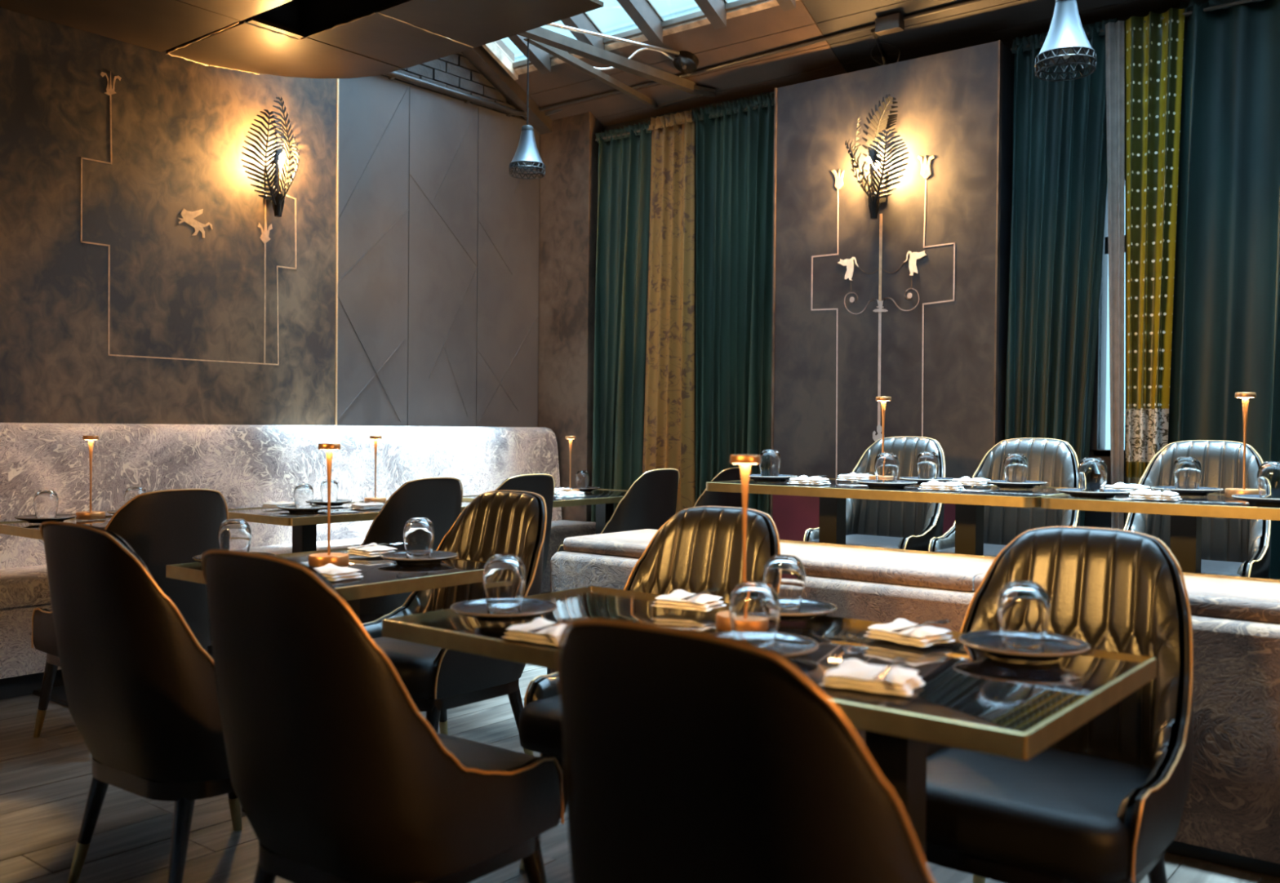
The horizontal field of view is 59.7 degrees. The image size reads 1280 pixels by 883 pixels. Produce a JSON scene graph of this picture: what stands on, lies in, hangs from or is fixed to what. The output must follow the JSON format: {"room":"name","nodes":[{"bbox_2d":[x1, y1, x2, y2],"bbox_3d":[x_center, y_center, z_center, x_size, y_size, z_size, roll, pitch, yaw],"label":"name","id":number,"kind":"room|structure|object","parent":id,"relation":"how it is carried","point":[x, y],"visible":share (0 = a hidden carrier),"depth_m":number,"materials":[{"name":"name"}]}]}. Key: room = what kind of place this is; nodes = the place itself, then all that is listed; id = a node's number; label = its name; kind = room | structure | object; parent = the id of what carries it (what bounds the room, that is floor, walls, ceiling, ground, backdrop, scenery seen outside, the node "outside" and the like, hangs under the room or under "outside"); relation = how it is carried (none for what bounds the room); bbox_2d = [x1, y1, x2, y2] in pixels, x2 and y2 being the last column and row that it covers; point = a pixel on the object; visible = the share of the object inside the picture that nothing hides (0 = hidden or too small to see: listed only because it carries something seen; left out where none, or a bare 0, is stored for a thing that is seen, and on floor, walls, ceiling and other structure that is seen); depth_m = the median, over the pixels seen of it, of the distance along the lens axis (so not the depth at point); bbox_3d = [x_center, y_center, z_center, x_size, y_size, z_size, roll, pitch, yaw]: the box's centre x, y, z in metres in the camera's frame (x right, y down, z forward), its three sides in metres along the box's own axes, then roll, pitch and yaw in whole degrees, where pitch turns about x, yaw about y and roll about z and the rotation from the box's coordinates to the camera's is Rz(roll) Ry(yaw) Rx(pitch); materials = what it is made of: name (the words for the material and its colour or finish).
{"room":"restaurant","nodes":[
{"label":"restaurant","id":0,"kind":"room"},
{"bbox_2d":[0,7,540,427],"bbox_3d":[-3.407,-1.886,4.982,0.205,5.950,8.750,1,1,39],"label":"wall","id":1,"kind":"structure","parent":0,"point":[145,277],"depth_m":6.33,"materials":[{"name":"grey paint"}]},
{"bbox_2d":[241,96,299,217],"bbox_3d":[-2.084,-1.636,6.342,0.238,0.690,0.428,1,1,39],"label":"sconce","id":2,"kind":"object","parent":1,"relation":"attached to","point":[272,188],"visible":1,"depth_m":6.29,"materials":[{"name":"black metal"}]},
{"bbox_2d":[0,0,604,78],"bbox_3d":[-0.829,-2.163,1.540,8.080,0.367,6.590,1,1,39],"label":"ceiling","id":3,"kind":"structure","parent":0,"point":[292,38],"depth_m":5.53,"materials":[{"name":"black paint"}]},
{"bbox_2d":[0,664,1279,882],"bbox_3d":[-0.213,1.248,2.448,8.550,0.201,9.150,1,1,39],"label":"floor","id":4,"kind":"structure","parent":0,"point":[46,780],"depth_m":3.27,"materials":[{"name":"grey wood"}]},
{"bbox_2d":[0,515,112,706],"bbox_3d":[-2.306,0.724,4.839,0.680,0.748,0.720,1,1,39],"label":"dining table","id":5,"kind":"object","parent":4,"relation":"on","point":[17,528],"visible":0.09,"depth_m":4.70,"materials":[{"name":"black glass"}]},
{"bbox_2d":[14,514,76,523],"bbox_3d":[-2.563,0.335,4.812,0.240,0.026,0.240,1,1,12],"label":"plate","id":6,"kind":"object","parent":5,"relation":"on","point":[60,517],"visible":0.81,"depth_m":4.76,"materials":[{"name":"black ceramic"}]},
{"bbox_2d":[33,489,58,518],"bbox_3d":[-2.562,0.270,4.811,0.096,0.122,0.096,1,1,38],"label":"tumbler","id":7,"kind":"object","parent":6,"relation":"on","point":[46,502],"visible":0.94,"depth_m":4.78,"materials":[{"name":"clear glass"}]},
{"bbox_2d":[75,435,105,519],"bbox_3d":[-2.462,0.160,4.999,0.120,0.372,0.120,1,1,39],"label":"table lamp","id":8,"kind":"object","parent":5,"relation":"on","point":[86,515],"visible":0.99,"depth_m":4.99,"materials":[{"name":"brown metal"}]},
{"bbox_2d":[31,488,228,737],"bbox_3d":[-1.899,0.639,4.194,0.682,0.951,0.555,1,1,39],"label":"dining chair","id":9,"kind":"object","parent":4,"relation":"on","point":[164,527],"visible":0.52,"depth_m":4.03,"materials":[{"name":"black leather"}]},
{"bbox_2d":[40,520,241,882],"bbox_3d":[-1.144,0.662,2.876,0.556,0.951,0.682,1,1,37],"label":"dining chair","id":10,"kind":"object","parent":4,"relation":"on","point":[140,688],"visible":0.69,"depth_m":2.60,"materials":[{"name":"black leather"}]},
{"bbox_2d":[0,422,595,699],"bbox_3d":[-2.822,0.503,5.045,0.710,1.175,7.560,1,1,39],"label":"banquette","id":11,"kind":"object","parent":4,"relation":"on","point":[251,466],"visible":0.34,"depth_m":6.03,"materials":[{"name":"fabric"}]},
{"bbox_2d":[0,541,359,608],"bbox_3d":[-2.372,0.636,5.611,0.710,0.110,1.996,1,1,39],"label":"seat cushion","id":12,"kind":"object","parent":11,"relation":"on","point":[24,584],"depth_m":4.85,"materials":[{"name":"fabric"}]},
{"bbox_2d":[324,520,595,546],"bbox_3d":[-1.106,0.627,7.197,0.710,0.110,2.056,1,1,39],"label":"seat cushion","id":13,"kind":"object","parent":11,"relation":"on","point":[561,530],"depth_m":7.40,"materials":[{"name":"fabric"}]},
{"bbox_2d":[165,547,486,813],"bbox_3d":[-0.916,0.753,3.426,0.785,0.748,0.715,1,1,39],"label":"dining table","id":14,"kind":"object","parent":4,"relation":"on","point":[382,577],"visible":0.25,"depth_m":3.29,"materials":[{"name":"black stone"}]},
{"bbox_2d":[192,551,275,562],"bbox_3d":[-1.239,0.363,3.410,0.240,0.026,0.240,0,1,-5],"label":"plate","id":15,"kind":"object","parent":14,"relation":"on","point":[197,558],"visible":0.22,"depth_m":3.42,"materials":[{"name":"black ceramic"}]},
{"bbox_2d":[217,519,251,551],"bbox_3d":[-1.238,0.299,3.409,0.096,0.122,0.096,0,1,-13],"label":"tumbler","id":16,"kind":"object","parent":15,"relation":"on","point":[234,535],"visible":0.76,"depth_m":3.37,"materials":[{"name":"clear glass"}]},
{"bbox_2d":[308,443,349,567],"bbox_3d":[-0.955,0.192,3.425,0.120,0.372,0.120,1,1,39],"label":"table lamp","id":17,"kind":"object","parent":14,"relation":"on","point":[338,559],"visible":0.91,"depth_m":3.41,"materials":[{"name":"brown metal"}]},
{"bbox_2d":[313,563,364,582],"bbox_3d":[-0.865,0.365,3.124,0.158,0.036,0.121,1,1,34],"label":"napkin","id":18,"kind":"object","parent":14,"relation":"on","point":[330,571],"visible":0.72,"depth_m":3.09,"materials":[{"name":"white fabric"}]},
{"bbox_2d":[346,542,397,557],"bbox_3d":[-0.886,0.358,3.691,0.158,0.036,0.121,1,1,44],"label":"napkin","id":19,"kind":"object","parent":14,"relation":"on","point":[375,551],"visible":0.83,"depth_m":3.65,"materials":[{"name":"white fabric"}]},
{"bbox_2d":[379,550,457,565],"bbox_3d":[-0.694,0.367,3.499,0.240,0.026,0.240,1,1,45],"label":"plate","id":20,"kind":"object","parent":14,"relation":"on","point":[399,557],"visible":0.88,"depth_m":3.46,"materials":[{"name":"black ceramic"}]},
{"bbox_2d":[403,518,434,559],"bbox_3d":[-0.694,0.303,3.498,0.096,0.122,0.096,0,1,-22],"label":"tumbler","id":21,"kind":"object","parent":20,"relation":"on","point":[418,533],"visible":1,"depth_m":3.46,"materials":[{"name":"clear glass"}]},
{"bbox_2d":[227,500,471,553],"bbox_3d":[-1.449,0.718,5.896,0.700,0.748,1.400,1,1,39],"label":"dining table","id":22,"kind":"object","parent":4,"relation":"on","point":[304,525],"visible":0.3,"depth_m":5.46,"materials":[{"name":"black stone"}]},
{"bbox_2d":[278,505,327,513],"bbox_3d":[-1.658,0.334,5.497,0.240,0.026,0.240,0,1,-34],"label":"plate","id":23,"kind":"object","parent":22,"relation":"on","point":[291,508],"visible":0.88,"depth_m":5.44,"materials":[{"name":"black ceramic"}]},
{"bbox_2d":[293,484,313,508],"bbox_3d":[-1.657,0.270,5.496,0.096,0.122,0.096,1,1,9],"label":"tumbler","id":24,"kind":"object","parent":23,"relation":"on","point":[303,493],"visible":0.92,"depth_m":5.46,"materials":[{"name":"clear glass"}]},
{"bbox_2d":[312,499,352,506],"bbox_3d":[-1.660,0.328,5.959,0.240,0.026,0.240,1,1,35],"label":"plate","id":25,"kind":"object","parent":22,"relation":"on","point":[317,502],"visible":0.66,"depth_m":5.90,"materials":[{"name":"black ceramic"}]},
{"bbox_2d":[320,479,338,502],"bbox_3d":[-1.659,0.264,5.959,0.096,0.122,0.096,0,1,-25],"label":"tumbler","id":26,"kind":"object","parent":25,"relation":"on","point":[334,485],"visible":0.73,"depth_m":5.92,"materials":[{"name":"clear glass"}]},
{"bbox_2d":[201,549,565,882],"bbox_3d":[-0.525,0.674,2.305,0.556,0.951,0.682,1,1,37],"label":"dining chair","id":27,"kind":"object","parent":4,"relation":"on","point":[337,775],"visible":1,"depth_m":2.05,"materials":[{"name":"black leather"}]},
{"bbox_2d":[360,477,462,623],"bbox_3d":[-1.185,0.633,5.249,0.682,0.951,0.555,1,1,39],"label":"dining chair","id":28,"kind":"object","parent":4,"relation":"on","point":[438,500],"visible":0.27,"depth_m":4.98,"materials":[{"name":"black leather"}]},
{"bbox_2d":[361,489,546,755],"bbox_3d":[-0.666,0.655,3.797,0.555,0.951,0.682,1,1,39],"label":"dining chair","id":29,"kind":"object","parent":4,"relation":"on","point":[437,680],"visible":0.42,"depth_m":3.83,"materials":[{"name":"black leather"}]},
{"bbox_2d":[495,474,555,577],"bbox_3d":[-0.789,0.631,5.713,0.682,0.951,0.555,1,1,39],"label":"dining chair","id":30,"kind":"object","parent":4,"relation":"on","point":[544,485],"visible":0.13,"depth_m":5.56,"materials":[{"name":"black leather"}]},
{"bbox_2d":[462,488,627,534],"bbox_3d":[-0.470,0.712,7.098,0.730,0.748,1.360,1,1,39],"label":"dining table","id":31,"kind":"object","parent":4,"relation":"on","point":[604,500],"visible":0.18,"depth_m":7.03,"materials":[{"name":"black stone"}]},
{"bbox_2d":[546,668,550,675],"bbox_3d":[2.646,1.053,3.997,5.620,0.197,2.700,1,1,39],"label":"platform","id":32,"kind":"object","parent":4,"relation":"on","point":[548,669],"depth_m":4.69,"materials":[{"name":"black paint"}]},
{"bbox_2d":[803,436,945,551],"bbox_3d":[1.153,0.451,5.414,0.555,0.951,0.682,1,1,39],"label":"dining chair","id":33,"kind":"object","parent":32,"relation":"on","point":[888,524],"visible":0.46,"depth_m":5.56,"materials":[{"name":"black leather"}]},
{"bbox_2d":[706,478,1069,555],"bbox_3d":[1.055,0.556,4.625,1.415,0.748,0.780,1,1,39],"label":"dining table","id":34,"kind":"object","parent":32,"relation":"on","point":[970,502],"visible":0.46,"depth_m":4.42,"materials":[{"name":"black stone"}]},
{"bbox_2d":[749,474,797,482],"bbox_3d":[0.568,0.161,4.883,0.240,0.026,0.240,1,1,14],"label":"plate","id":35,"kind":"object","parent":34,"relation":"on","point":[756,477],"visible":0.79,"depth_m":4.81,"materials":[{"name":"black ceramic"}]},
{"bbox_2d":[759,449,781,476],"bbox_3d":[0.569,0.097,4.883,0.096,0.122,0.096,0,1,-4],"label":"tumbler","id":36,"kind":"object","parent":35,"relation":"on","point":[771,460],"visible":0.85,"depth_m":4.85,"materials":[{"name":"clear glass"}]},
{"bbox_2d":[788,475,830,484],"bbox_3d":[0.703,0.160,4.635,0.158,0.036,0.121,1,1,35],"label":"napkin","id":37,"kind":"object","parent":34,"relation":"on","point":[802,480],"visible":1,"depth_m":4.60,"materials":[{"name":"white fabric"}]},
{"bbox_2d":[855,480,917,488],"bbox_3d":[0.976,0.170,4.417,0.240,0.026,0.240,1,1,17],"label":"plate","id":38,"kind":"object","parent":34,"relation":"on","point":[870,483],"visible":0.94,"depth_m":4.35,"materials":[{"name":"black ceramic"}]},
{"bbox_2d":[874,453,898,483],"bbox_3d":[0.977,0.106,4.416,0.096,0.122,0.096,0,1,-34],"label":"tumbler","id":39,"kind":"object","parent":38,"relation":"on","point":[886,464],"visible":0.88,"depth_m":4.38,"materials":[{"name":"clear glass"}]},
{"bbox_2d":[898,476,956,484],"bbox_3d":[1.224,0.169,4.743,0.240,0.026,0.240,1,1,31],"label":"plate","id":40,"kind":"object","parent":34,"relation":"on","point":[920,482],"visible":0.61,"depth_m":4.67,"materials":[{"name":"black ceramic"}]},
{"bbox_2d":[916,451,939,479],"bbox_3d":[1.225,0.104,4.743,0.096,0.122,0.096,0,1,-5],"label":"tumbler","id":41,"kind":"object","parent":40,"relation":"on","point":[927,462],"visible":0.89,"depth_m":4.71,"materials":[{"name":"clear glass"}]},
{"bbox_2d":[919,480,964,491],"bbox_3d":[1.156,0.169,4.273,0.158,0.036,0.121,1,1,33],"label":"napkin","id":42,"kind":"object","parent":34,"relation":"on","point":[932,485],"visible":0.98,"depth_m":4.24,"materials":[{"name":"white fabric"}]},
{"bbox_2d":[984,480,1047,488],"bbox_3d":[1.515,0.174,4.499,0.240,0.026,0.240,0,1,-9],"label":"plate","id":43,"kind":"object","parent":34,"relation":"on","point":[999,483],"visible":0.91,"depth_m":4.43,"materials":[{"name":"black ceramic"}]},
{"bbox_2d":[1003,453,1028,483],"bbox_3d":[1.516,0.110,4.498,0.096,0.122,0.096,1,1,40],"label":"tumbler","id":44,"kind":"object","parent":43,"relation":"on","point":[1015,466],"visible":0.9,"depth_m":4.46,"materials":[{"name":"clear glass"}]},
{"bbox_2d":[928,438,1079,556],"bbox_3d":[1.653,0.460,5.015,0.555,0.951,0.682,1,1,39],"label":"dining chair","id":45,"kind":"object","parent":32,"relation":"on","point":[1054,462],"visible":0.31,"depth_m":5.17,"materials":[{"name":"black leather"}]},
{"bbox_2d":[1040,493,1279,573],"bbox_3d":[2.169,0.576,3.736,1.415,0.748,0.780,1,1,39],"label":"dining table","id":46,"kind":"object","parent":32,"relation":"on","point":[1186,513],"visible":0.47,"depth_m":3.76,"materials":[{"name":"black stone"}]},
{"bbox_2d":[1055,488,1129,498],"bbox_3d":[1.577,0.182,3.886,0.240,0.026,0.240,0,1,-37],"label":"plate","id":47,"kind":"object","parent":46,"relation":"on","point":[1073,492],"visible":0.94,"depth_m":3.82,"materials":[{"name":"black ceramic"}]},
{"bbox_2d":[1077,457,1107,492],"bbox_3d":[1.577,0.118,3.886,0.096,0.122,0.096,1,1,31],"label":"tumbler","id":48,"kind":"object","parent":47,"relation":"on","point":[1092,473],"visible":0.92,"depth_m":3.85,"materials":[{"name":"clear glass"}]},
{"bbox_2d":[1128,488,1182,501],"bbox_3d":[1.739,0.180,3.769,0.158,0.036,0.121,1,1,36],"label":"napkin","id":49,"kind":"object","parent":46,"relation":"on","point":[1141,494],"visible":0.99,"depth_m":3.73,"materials":[{"name":"white fabric"}]},
{"bbox_2d":[1151,486,1223,496],"bbox_3d":[2.011,0.183,4.102,0.240,0.026,0.240,1,1,38],"label":"plate","id":50,"kind":"object","parent":46,"relation":"on","point":[1202,491],"visible":0.83,"depth_m":4.03,"materials":[{"name":"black ceramic"}]},
{"bbox_2d":[1172,457,1201,489],"bbox_3d":[2.012,0.119,4.102,0.096,0.122,0.096,1,1,39],"label":"tumbler","id":51,"kind":"object","parent":50,"relation":"on","point":[1187,471],"visible":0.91,"depth_m":4.07,"materials":[{"name":"clear glass"}]},
{"bbox_2d":[1224,392,1259,497],"bbox_3d":[2.140,0.013,3.947,0.120,0.372,0.120,1,1,39],"label":"table lamp","id":52,"kind":"object","parent":46,"relation":"on","point":[1228,492],"visible":0.77,"depth_m":3.94,"materials":[{"name":"brown metal"}]},
{"bbox_2d":[1231,494,1279,506],"bbox_3d":[2.031,0.190,3.575,0.240,0.026,0.240,1,1,12],"label":"plate","id":53,"kind":"object","parent":46,"relation":"on","point":[1255,500],"visible":0.94,"depth_m":3.53,"materials":[{"name":"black ceramic"}]},
{"bbox_2d":[1257,461,1279,498],"bbox_3d":[2.032,0.126,3.574,0.096,0.122,0.096,0,1,-1],"label":"tumbler","id":54,"kind":"object","parent":53,"relation":"on","point":[1268,473],"visible":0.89,"depth_m":3.54,"materials":[{"name":"clear glass"}]},
{"bbox_2d":[1123,440,1271,578],"bbox_3d":[2.239,0.471,4.547,0.555,0.951,0.682,1,1,39],"label":"dining chair","id":55,"kind":"object","parent":32,"relation":"on","point":[1233,547],"visible":0.47,"depth_m":4.67,"materials":[{"name":"black leather"}]},
{"bbox_2d":[557,468,679,551],"bbox_3d":[-0.124,0.626,6.577,0.682,0.951,0.555,1,1,39],"label":"dining chair","id":56,"kind":"object","parent":4,"relation":"on","point":[650,502],"visible":0.27,"depth_m":6.30,"materials":[{"name":"black leather"}]},
{"bbox_2d":[519,506,780,871],"bbox_3d":[0.051,0.670,3.046,0.555,0.951,0.682,1,1,38],"label":"dining chair","id":57,"kind":"object","parent":4,"relation":"on","point":[699,549],"visible":0.32,"depth_m":3.22,"materials":[{"name":"black leather"}]},
{"bbox_2d":[693,466,751,507],"bbox_3d":[0.338,0.625,6.964,0.682,0.951,0.555,1,1,39],"label":"dining chair","id":58,"kind":"object","parent":4,"relation":"on","point":[707,498],"visible":0.17,"depth_m":6.67,"materials":[{"name":"black leather"}]},
{"bbox_2d":[555,618,934,882],"bbox_3d":[0.224,0.690,1.579,0.555,0.951,0.682,1,1,39],"label":"dining chair","id":59,"kind":"object","parent":4,"relation":"on","point":[690,756],"visible":1,"depth_m":1.29,"materials":[{"name":"black leather"}]},
{"bbox_2d":[382,586,1156,873],"bbox_3d":[0.204,0.777,2.305,1.435,0.748,0.710,1,1,39],"label":"dining table","id":60,"kind":"object","parent":4,"relation":"on","point":[969,699],"visible":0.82,"depth_m":2.04,"materials":[{"name":"black glass"}]},
{"bbox_2d":[450,598,557,622],"bbox_3d":[-0.306,0.382,2.511,0.240,0.026,0.240,1,1,43],"label":"plate","id":61,"kind":"object","parent":60,"relation":"on","point":[531,608],"visible":0.82,"depth_m":2.49,"materials":[{"name":"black ceramic"}]},
{"bbox_2d":[483,554,525,613],"bbox_3d":[-0.305,0.318,2.510,0.096,0.122,0.096,0,1,-16],"label":"tumbler","id":62,"kind":"object","parent":61,"relation":"on","point":[504,575],"visible":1,"depth_m":2.47,"materials":[{"name":"clear glass"}]},
{"bbox_2d":[501,617,569,646],"bbox_3d":[-0.188,0.382,2.250,0.158,0.036,0.121,1,1,34],"label":"napkin","id":63,"kind":"object","parent":60,"relation":"on","point":[550,636],"visible":0.63,"depth_m":2.22,"materials":[{"name":"white fabric"}]},
{"bbox_2d":[652,589,726,612],"bbox_3d":[0.117,0.379,2.672,0.158,0.036,0.121,1,1,31],"label":"napkin","id":64,"kind":"object","parent":60,"relation":"on","point":[701,602],"visible":0.98,"depth_m":2.64,"materials":[{"name":"white fabric"}]},
{"bbox_2d":[715,454,760,631],"bbox_3d":[0.224,0.215,2.394,0.120,0.372,0.120,1,1,39],"label":"table lamp","id":65,"kind":"object","parent":60,"relation":"on","point":[722,618],"visible":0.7,"depth_m":2.38,"materials":[{"name":"brown metal"}]},
{"bbox_2d":[711,631,818,659],"bbox_3d":[0.216,0.392,2.107,0.240,0.026,0.240,0,1,-18],"label":"plate","id":66,"kind":"object","parent":60,"relation":"on","point":[790,646],"visible":0.36,"depth_m":2.12,"materials":[{"name":"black ceramic"}]},
{"bbox_2d":[728,581,780,649],"bbox_3d":[0.217,0.328,2.107,0.096,0.122,0.096,1,1,43],"label":"tumbler","id":67,"kind":"object","parent":66,"relation":"on","point":[754,610],"visible":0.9,"depth_m":2.07,"materials":[{"name":"clear glass"}]},
{"bbox_2d":[779,598,836,621],"bbox_3d":[0.330,0.387,2.554,0.240,0.026,0.240,1,1,27],"label":"plate","id":68,"kind":"object","parent":60,"relation":"on","point":[810,608],"visible":0.44,"depth_m":2.52,"materials":[{"name":"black ceramic"}]},
{"bbox_2d":[763,555,805,612],"bbox_3d":[0.330,0.323,2.553,0.096,0.122,0.096,1,1,37],"label":"tumbler","id":69,"kind":"object","parent":68,"relation":"on","point":[786,574],"visible":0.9,"depth_m":2.52,"materials":[{"name":"clear glass"}]},
{"bbox_2d":[818,658,924,696],"bbox_3d":[0.389,0.391,1.867,0.158,0.036,0.121,1,1,29],"label":"napkin","id":70,"kind":"object","parent":60,"relation":"on","point":[851,673],"visible":0.92,"depth_m":1.84,"materials":[{"name":"white fabric"}]},
{"bbox_2d":[863,618,955,648],"bbox_3d":[0.549,0.388,2.276,0.121,0.036,0.158,0,1,-39],"label":"napkin","id":71,"kind":"object","parent":60,"relation":"on","point":[924,636],"visible":0.93,"depth_m":2.24,"materials":[{"name":"white fabric"}]},
{"bbox_2d":[958,630,1090,662],"bbox_3d":[0.735,0.396,2.141,0.240,0.026,0.240,0,1,-23],"label":"plate","id":72,"kind":"object","parent":60,"relation":"on","point":[1056,646],"visible":0.84,"depth_m":2.12,"materials":[{"name":"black ceramic"}]},
{"bbox_2d":[997,581,1049,649],"bbox_3d":[0.736,0.332,2.140,0.096,0.122,0.096,0,1,-21],"label":"tumbler","id":73,"kind":"object","parent":72,"relation":"on","point":[1023,606],"visible":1,"depth_m":2.10,"materials":[{"name":"clear glass"}]},
{"bbox_2d":[550,528,1279,877],"bbox_3d":[1.952,0.795,3.144,5.410,0.721,0.667,1,1,39],"label":"bench","id":74,"kind":"object","parent":4,"relation":"on","point":[1230,816],"visible":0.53,"depth_m":3.07,"materials":[{"name":"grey fabric"}]},
{"bbox_2d":[563,528,995,591],"bbox_3d":[0.551,0.434,4.299,1.750,0.052,0.607,1,1,39],"label":"seat cushion","id":75,"kind":"object","parent":74,"relation":"on","point":[914,569],"depth_m":3.90,"materials":[{"name":"brown fabric"}]},
{"bbox_2d":[973,572,1279,623],"bbox_3d":[1.921,0.460,3.206,1.745,0.052,0.607,1,1,39],"label":"seat cushion","id":76,"kind":"object","parent":74,"relation":"on","point":[1215,597],"depth_m":3.12,"materials":[{"name":"brown fabric"}]},
{"bbox_2d":[925,526,1193,882],"bbox_3d":[0.883,0.685,2.445,0.555,0.951,0.682,1,1,39],"label":"dining chair","id":77,"kind":"object","parent":4,"relation":"on","point":[1104,802],"visible":0.66,"depth_m":2.39,"materials":[{"name":"black leather"}]},
{"bbox_2d":[461,0,1189,134],"bbox_3d":[-0.171,-3.516,2.389,8.450,2.780,9.050,1,1,39],"label":"ceiling","id":78,"kind":"structure","parent":0,"point":[771,28],"depth_m":6.77,"materials":[{"name":"black paint"}]},
{"bbox_2d":[383,71,562,116],"bbox_3d":[-1.367,-2.372,7.399,2.069,0.106,0.276,0,1,-45],"label":"conduit","id":79,"kind":"object","parent":78,"relation":"attached to","point":[468,98],"visible":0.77,"depth_m":7.57,"materials":[{"name":"grey metal"}]},
{"bbox_2d":[517,26,715,109],"bbox_3d":[-0.699,-2.273,6.243,0.555,0.189,3.308,1,1,39],"label":"roof truss","id":80,"kind":"object","parent":78,"relation":"attached to","point":[553,43],"visible":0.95,"depth_m":6.83,"materials":[{"name":"grey metal"}]},
{"bbox_2d":[508,38,545,179],"bbox_3d":[-0.623,-1.854,6.182,0.203,0.754,0.203,1,1,39],"label":"pendant lamp","id":81,"kind":"object","parent":80,"relation":"hanging from","point":[526,156],"visible":1,"depth_m":6.15,"materials":[{"name":"metal"}]},
{"bbox_2d":[482,0,797,79],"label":"window","id":82,"kind":"structure","parent":78,"relation":"attached to","point":[651,25],"depth_m":6.89,"materials":[{"name":"clear glass"}]},
{"bbox_2d":[673,50,698,73],"bbox_3d":[0.293,-2.422,7.125,0.159,0.113,0.161,1,1,44],"label":"ceiling rose","id":83,"kind":"object","parent":78,"relation":"attached to","point":[686,62],"visible":0.99,"depth_m":7.08,"materials":[{"name":"black metal"}]},
{"bbox_2d":[546,22,679,54],"bbox_3d":[-0.227,-2.385,6.554,0.022,0.167,1.386,1,1,43],"label":"rod","id":84,"kind":"object","parent":83,"relation":"attached to","point":[553,24],"visible":0.65,"depth_m":6.61,"materials":[{"name":"grey metal"}]},
{"bbox_2d":[692,91,774,519],"bbox_3d":[0.595,-0.569,7.191,0.705,3.272,0.154,1,1,39],"label":"velvet curtain","id":85,"kind":"object","parent":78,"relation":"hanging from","point":[735,149],"visible":0.66,"depth_m":7.22,"materials":[{"name":"teal fabric"}]},
{"bbox_2d":[538,0,986,111],"bbox_3d":[2.395,-2.271,5.673,8.000,0.250,0.337,1,1,39],"label":"conduit","id":86,"kind":"object","parent":78,"relation":"attached to","point":[894,23],"visible":0.82,"depth_m":6.51,"materials":[{"name":"grey metal"}]},
{"bbox_2d":[1034,0,1096,81],"bbox_3d":[1.489,-2.281,3.873,0.203,1.992,0.203,1,1,39],"label":"pendant lamp","id":87,"kind":"object","parent":78,"relation":"hanging from","point":[1066,42],"visible":1,"depth_m":3.84,"materials":[{"name":"grey metal"}]},
{"bbox_2d":[537,4,1179,541],"bbox_3d":[2.500,-0.584,5.803,8.450,3.430,0.407,1,1,39],"label":"wall","id":88,"kind":"structure","parent":0,"point":[908,304],"depth_m":6.50,"materials":[{"name":"black paint"}]},
{"bbox_2d":[595,102,774,141],"bbox_3d":[0.329,-2.144,7.520,1.570,0.024,0.119,1,1,39],"label":"curtain rod","id":89,"kind":"object","parent":88,"relation":"attached to","point":[647,129],"visible":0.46,"depth_m":7.77,"materials":[{"name":"grey metal"}]},
{"bbox_2d":[591,120,652,522],"bbox_3d":[-0.149,-0.578,7.799,0.489,3.262,0.156,1,1,39],"label":"velvet curtain","id":90,"kind":"object","parent":89,"relation":"hanging from","point":[624,162],"visible":0.82,"depth_m":7.82,"materials":[{"name":"teal fabric"}]},
{"bbox_2d":[642,109,694,514],"bbox_3d":[0.161,-0.577,7.537,0.492,3.272,0.135,1,1,39],"label":"floral curtain","id":91,"kind":"object","parent":89,"relation":"hanging from","point":[668,437],"visible":0.73,"depth_m":7.51,"materials":[{"name":"gold fabric"}]},
{"bbox_2d":[844,93,908,219],"bbox_3d":[1.356,-1.619,6.331,0.401,0.686,0.210,1,1,39],"label":"sconce","id":92,"kind":"object","parent":88,"relation":"attached to","point":[877,189],"visible":1,"depth_m":6.31,"materials":[{"name":"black metal"}]},
{"bbox_2d":[1010,0,1259,51],"bbox_3d":[3.447,-2.117,5.030,3.550,0.024,0.119,1,1,39],"label":"curtain rod","id":93,"kind":"object","parent":88,"relation":"attached to","point":[1242,2],"visible":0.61,"depth_m":5.46,"materials":[{"name":"grey metal"}]},
{"bbox_2d":[1004,17,1116,527],"bbox_3d":[2.203,-0.649,5.913,0.555,3.092,0.144,1,1,39],"label":"velvet curtain","id":94,"kind":"object","parent":93,"relation":"hanging from","point":[1060,180],"visible":0.66,"depth_m":5.94,"materials":[{"name":"teal fabric"}]},
{"bbox_2d":[1105,20,1124,529],"bbox_3d":[2.438,-0.626,5.732,0.050,3.055,0.130,0,1,-37],"label":"curtain","id":95,"kind":"object","parent":93,"relation":"hanging from","point":[1114,32],"visible":0.85,"depth_m":5.73,"materials":[{"name":"fabric"}]},
{"bbox_2d":[1124,8,1184,528],"bbox_3d":[2.546,-0.626,5.603,0.282,3.060,0.140,1,1,39],"label":"curtain","id":96,"kind":"object","parent":93,"relation":"hanging from","point":[1154,47],"visible":0.7,"depth_m":5.62,"materials":[{"name":"fabric"}]},
{"bbox_2d":[1167,0,1279,579],"bbox_3d":[3.647,-0.632,4.761,2.664,3.112,0.204,1,1,39],"label":"velvet curtain","id":97,"kind":"object","parent":93,"relation":"hanging from","point":[1225,341],"visible":0.68,"depth_m":5.44,"materials":[{"name":"teal fabric"}]},
{"label":"outside","id":98,"kind":"structure","parent":0,"visible":0},
{"bbox_2d":[501,0,1125,449],"bbox_3d":[5.093,-3.131,12.719,24.000,8.400,0.340,1,1,39],"label":"window","id":99,"kind":"structure","parent":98,"point":[611,19],"depth_m":16.64,"materials":[{"name":"clear glass"}]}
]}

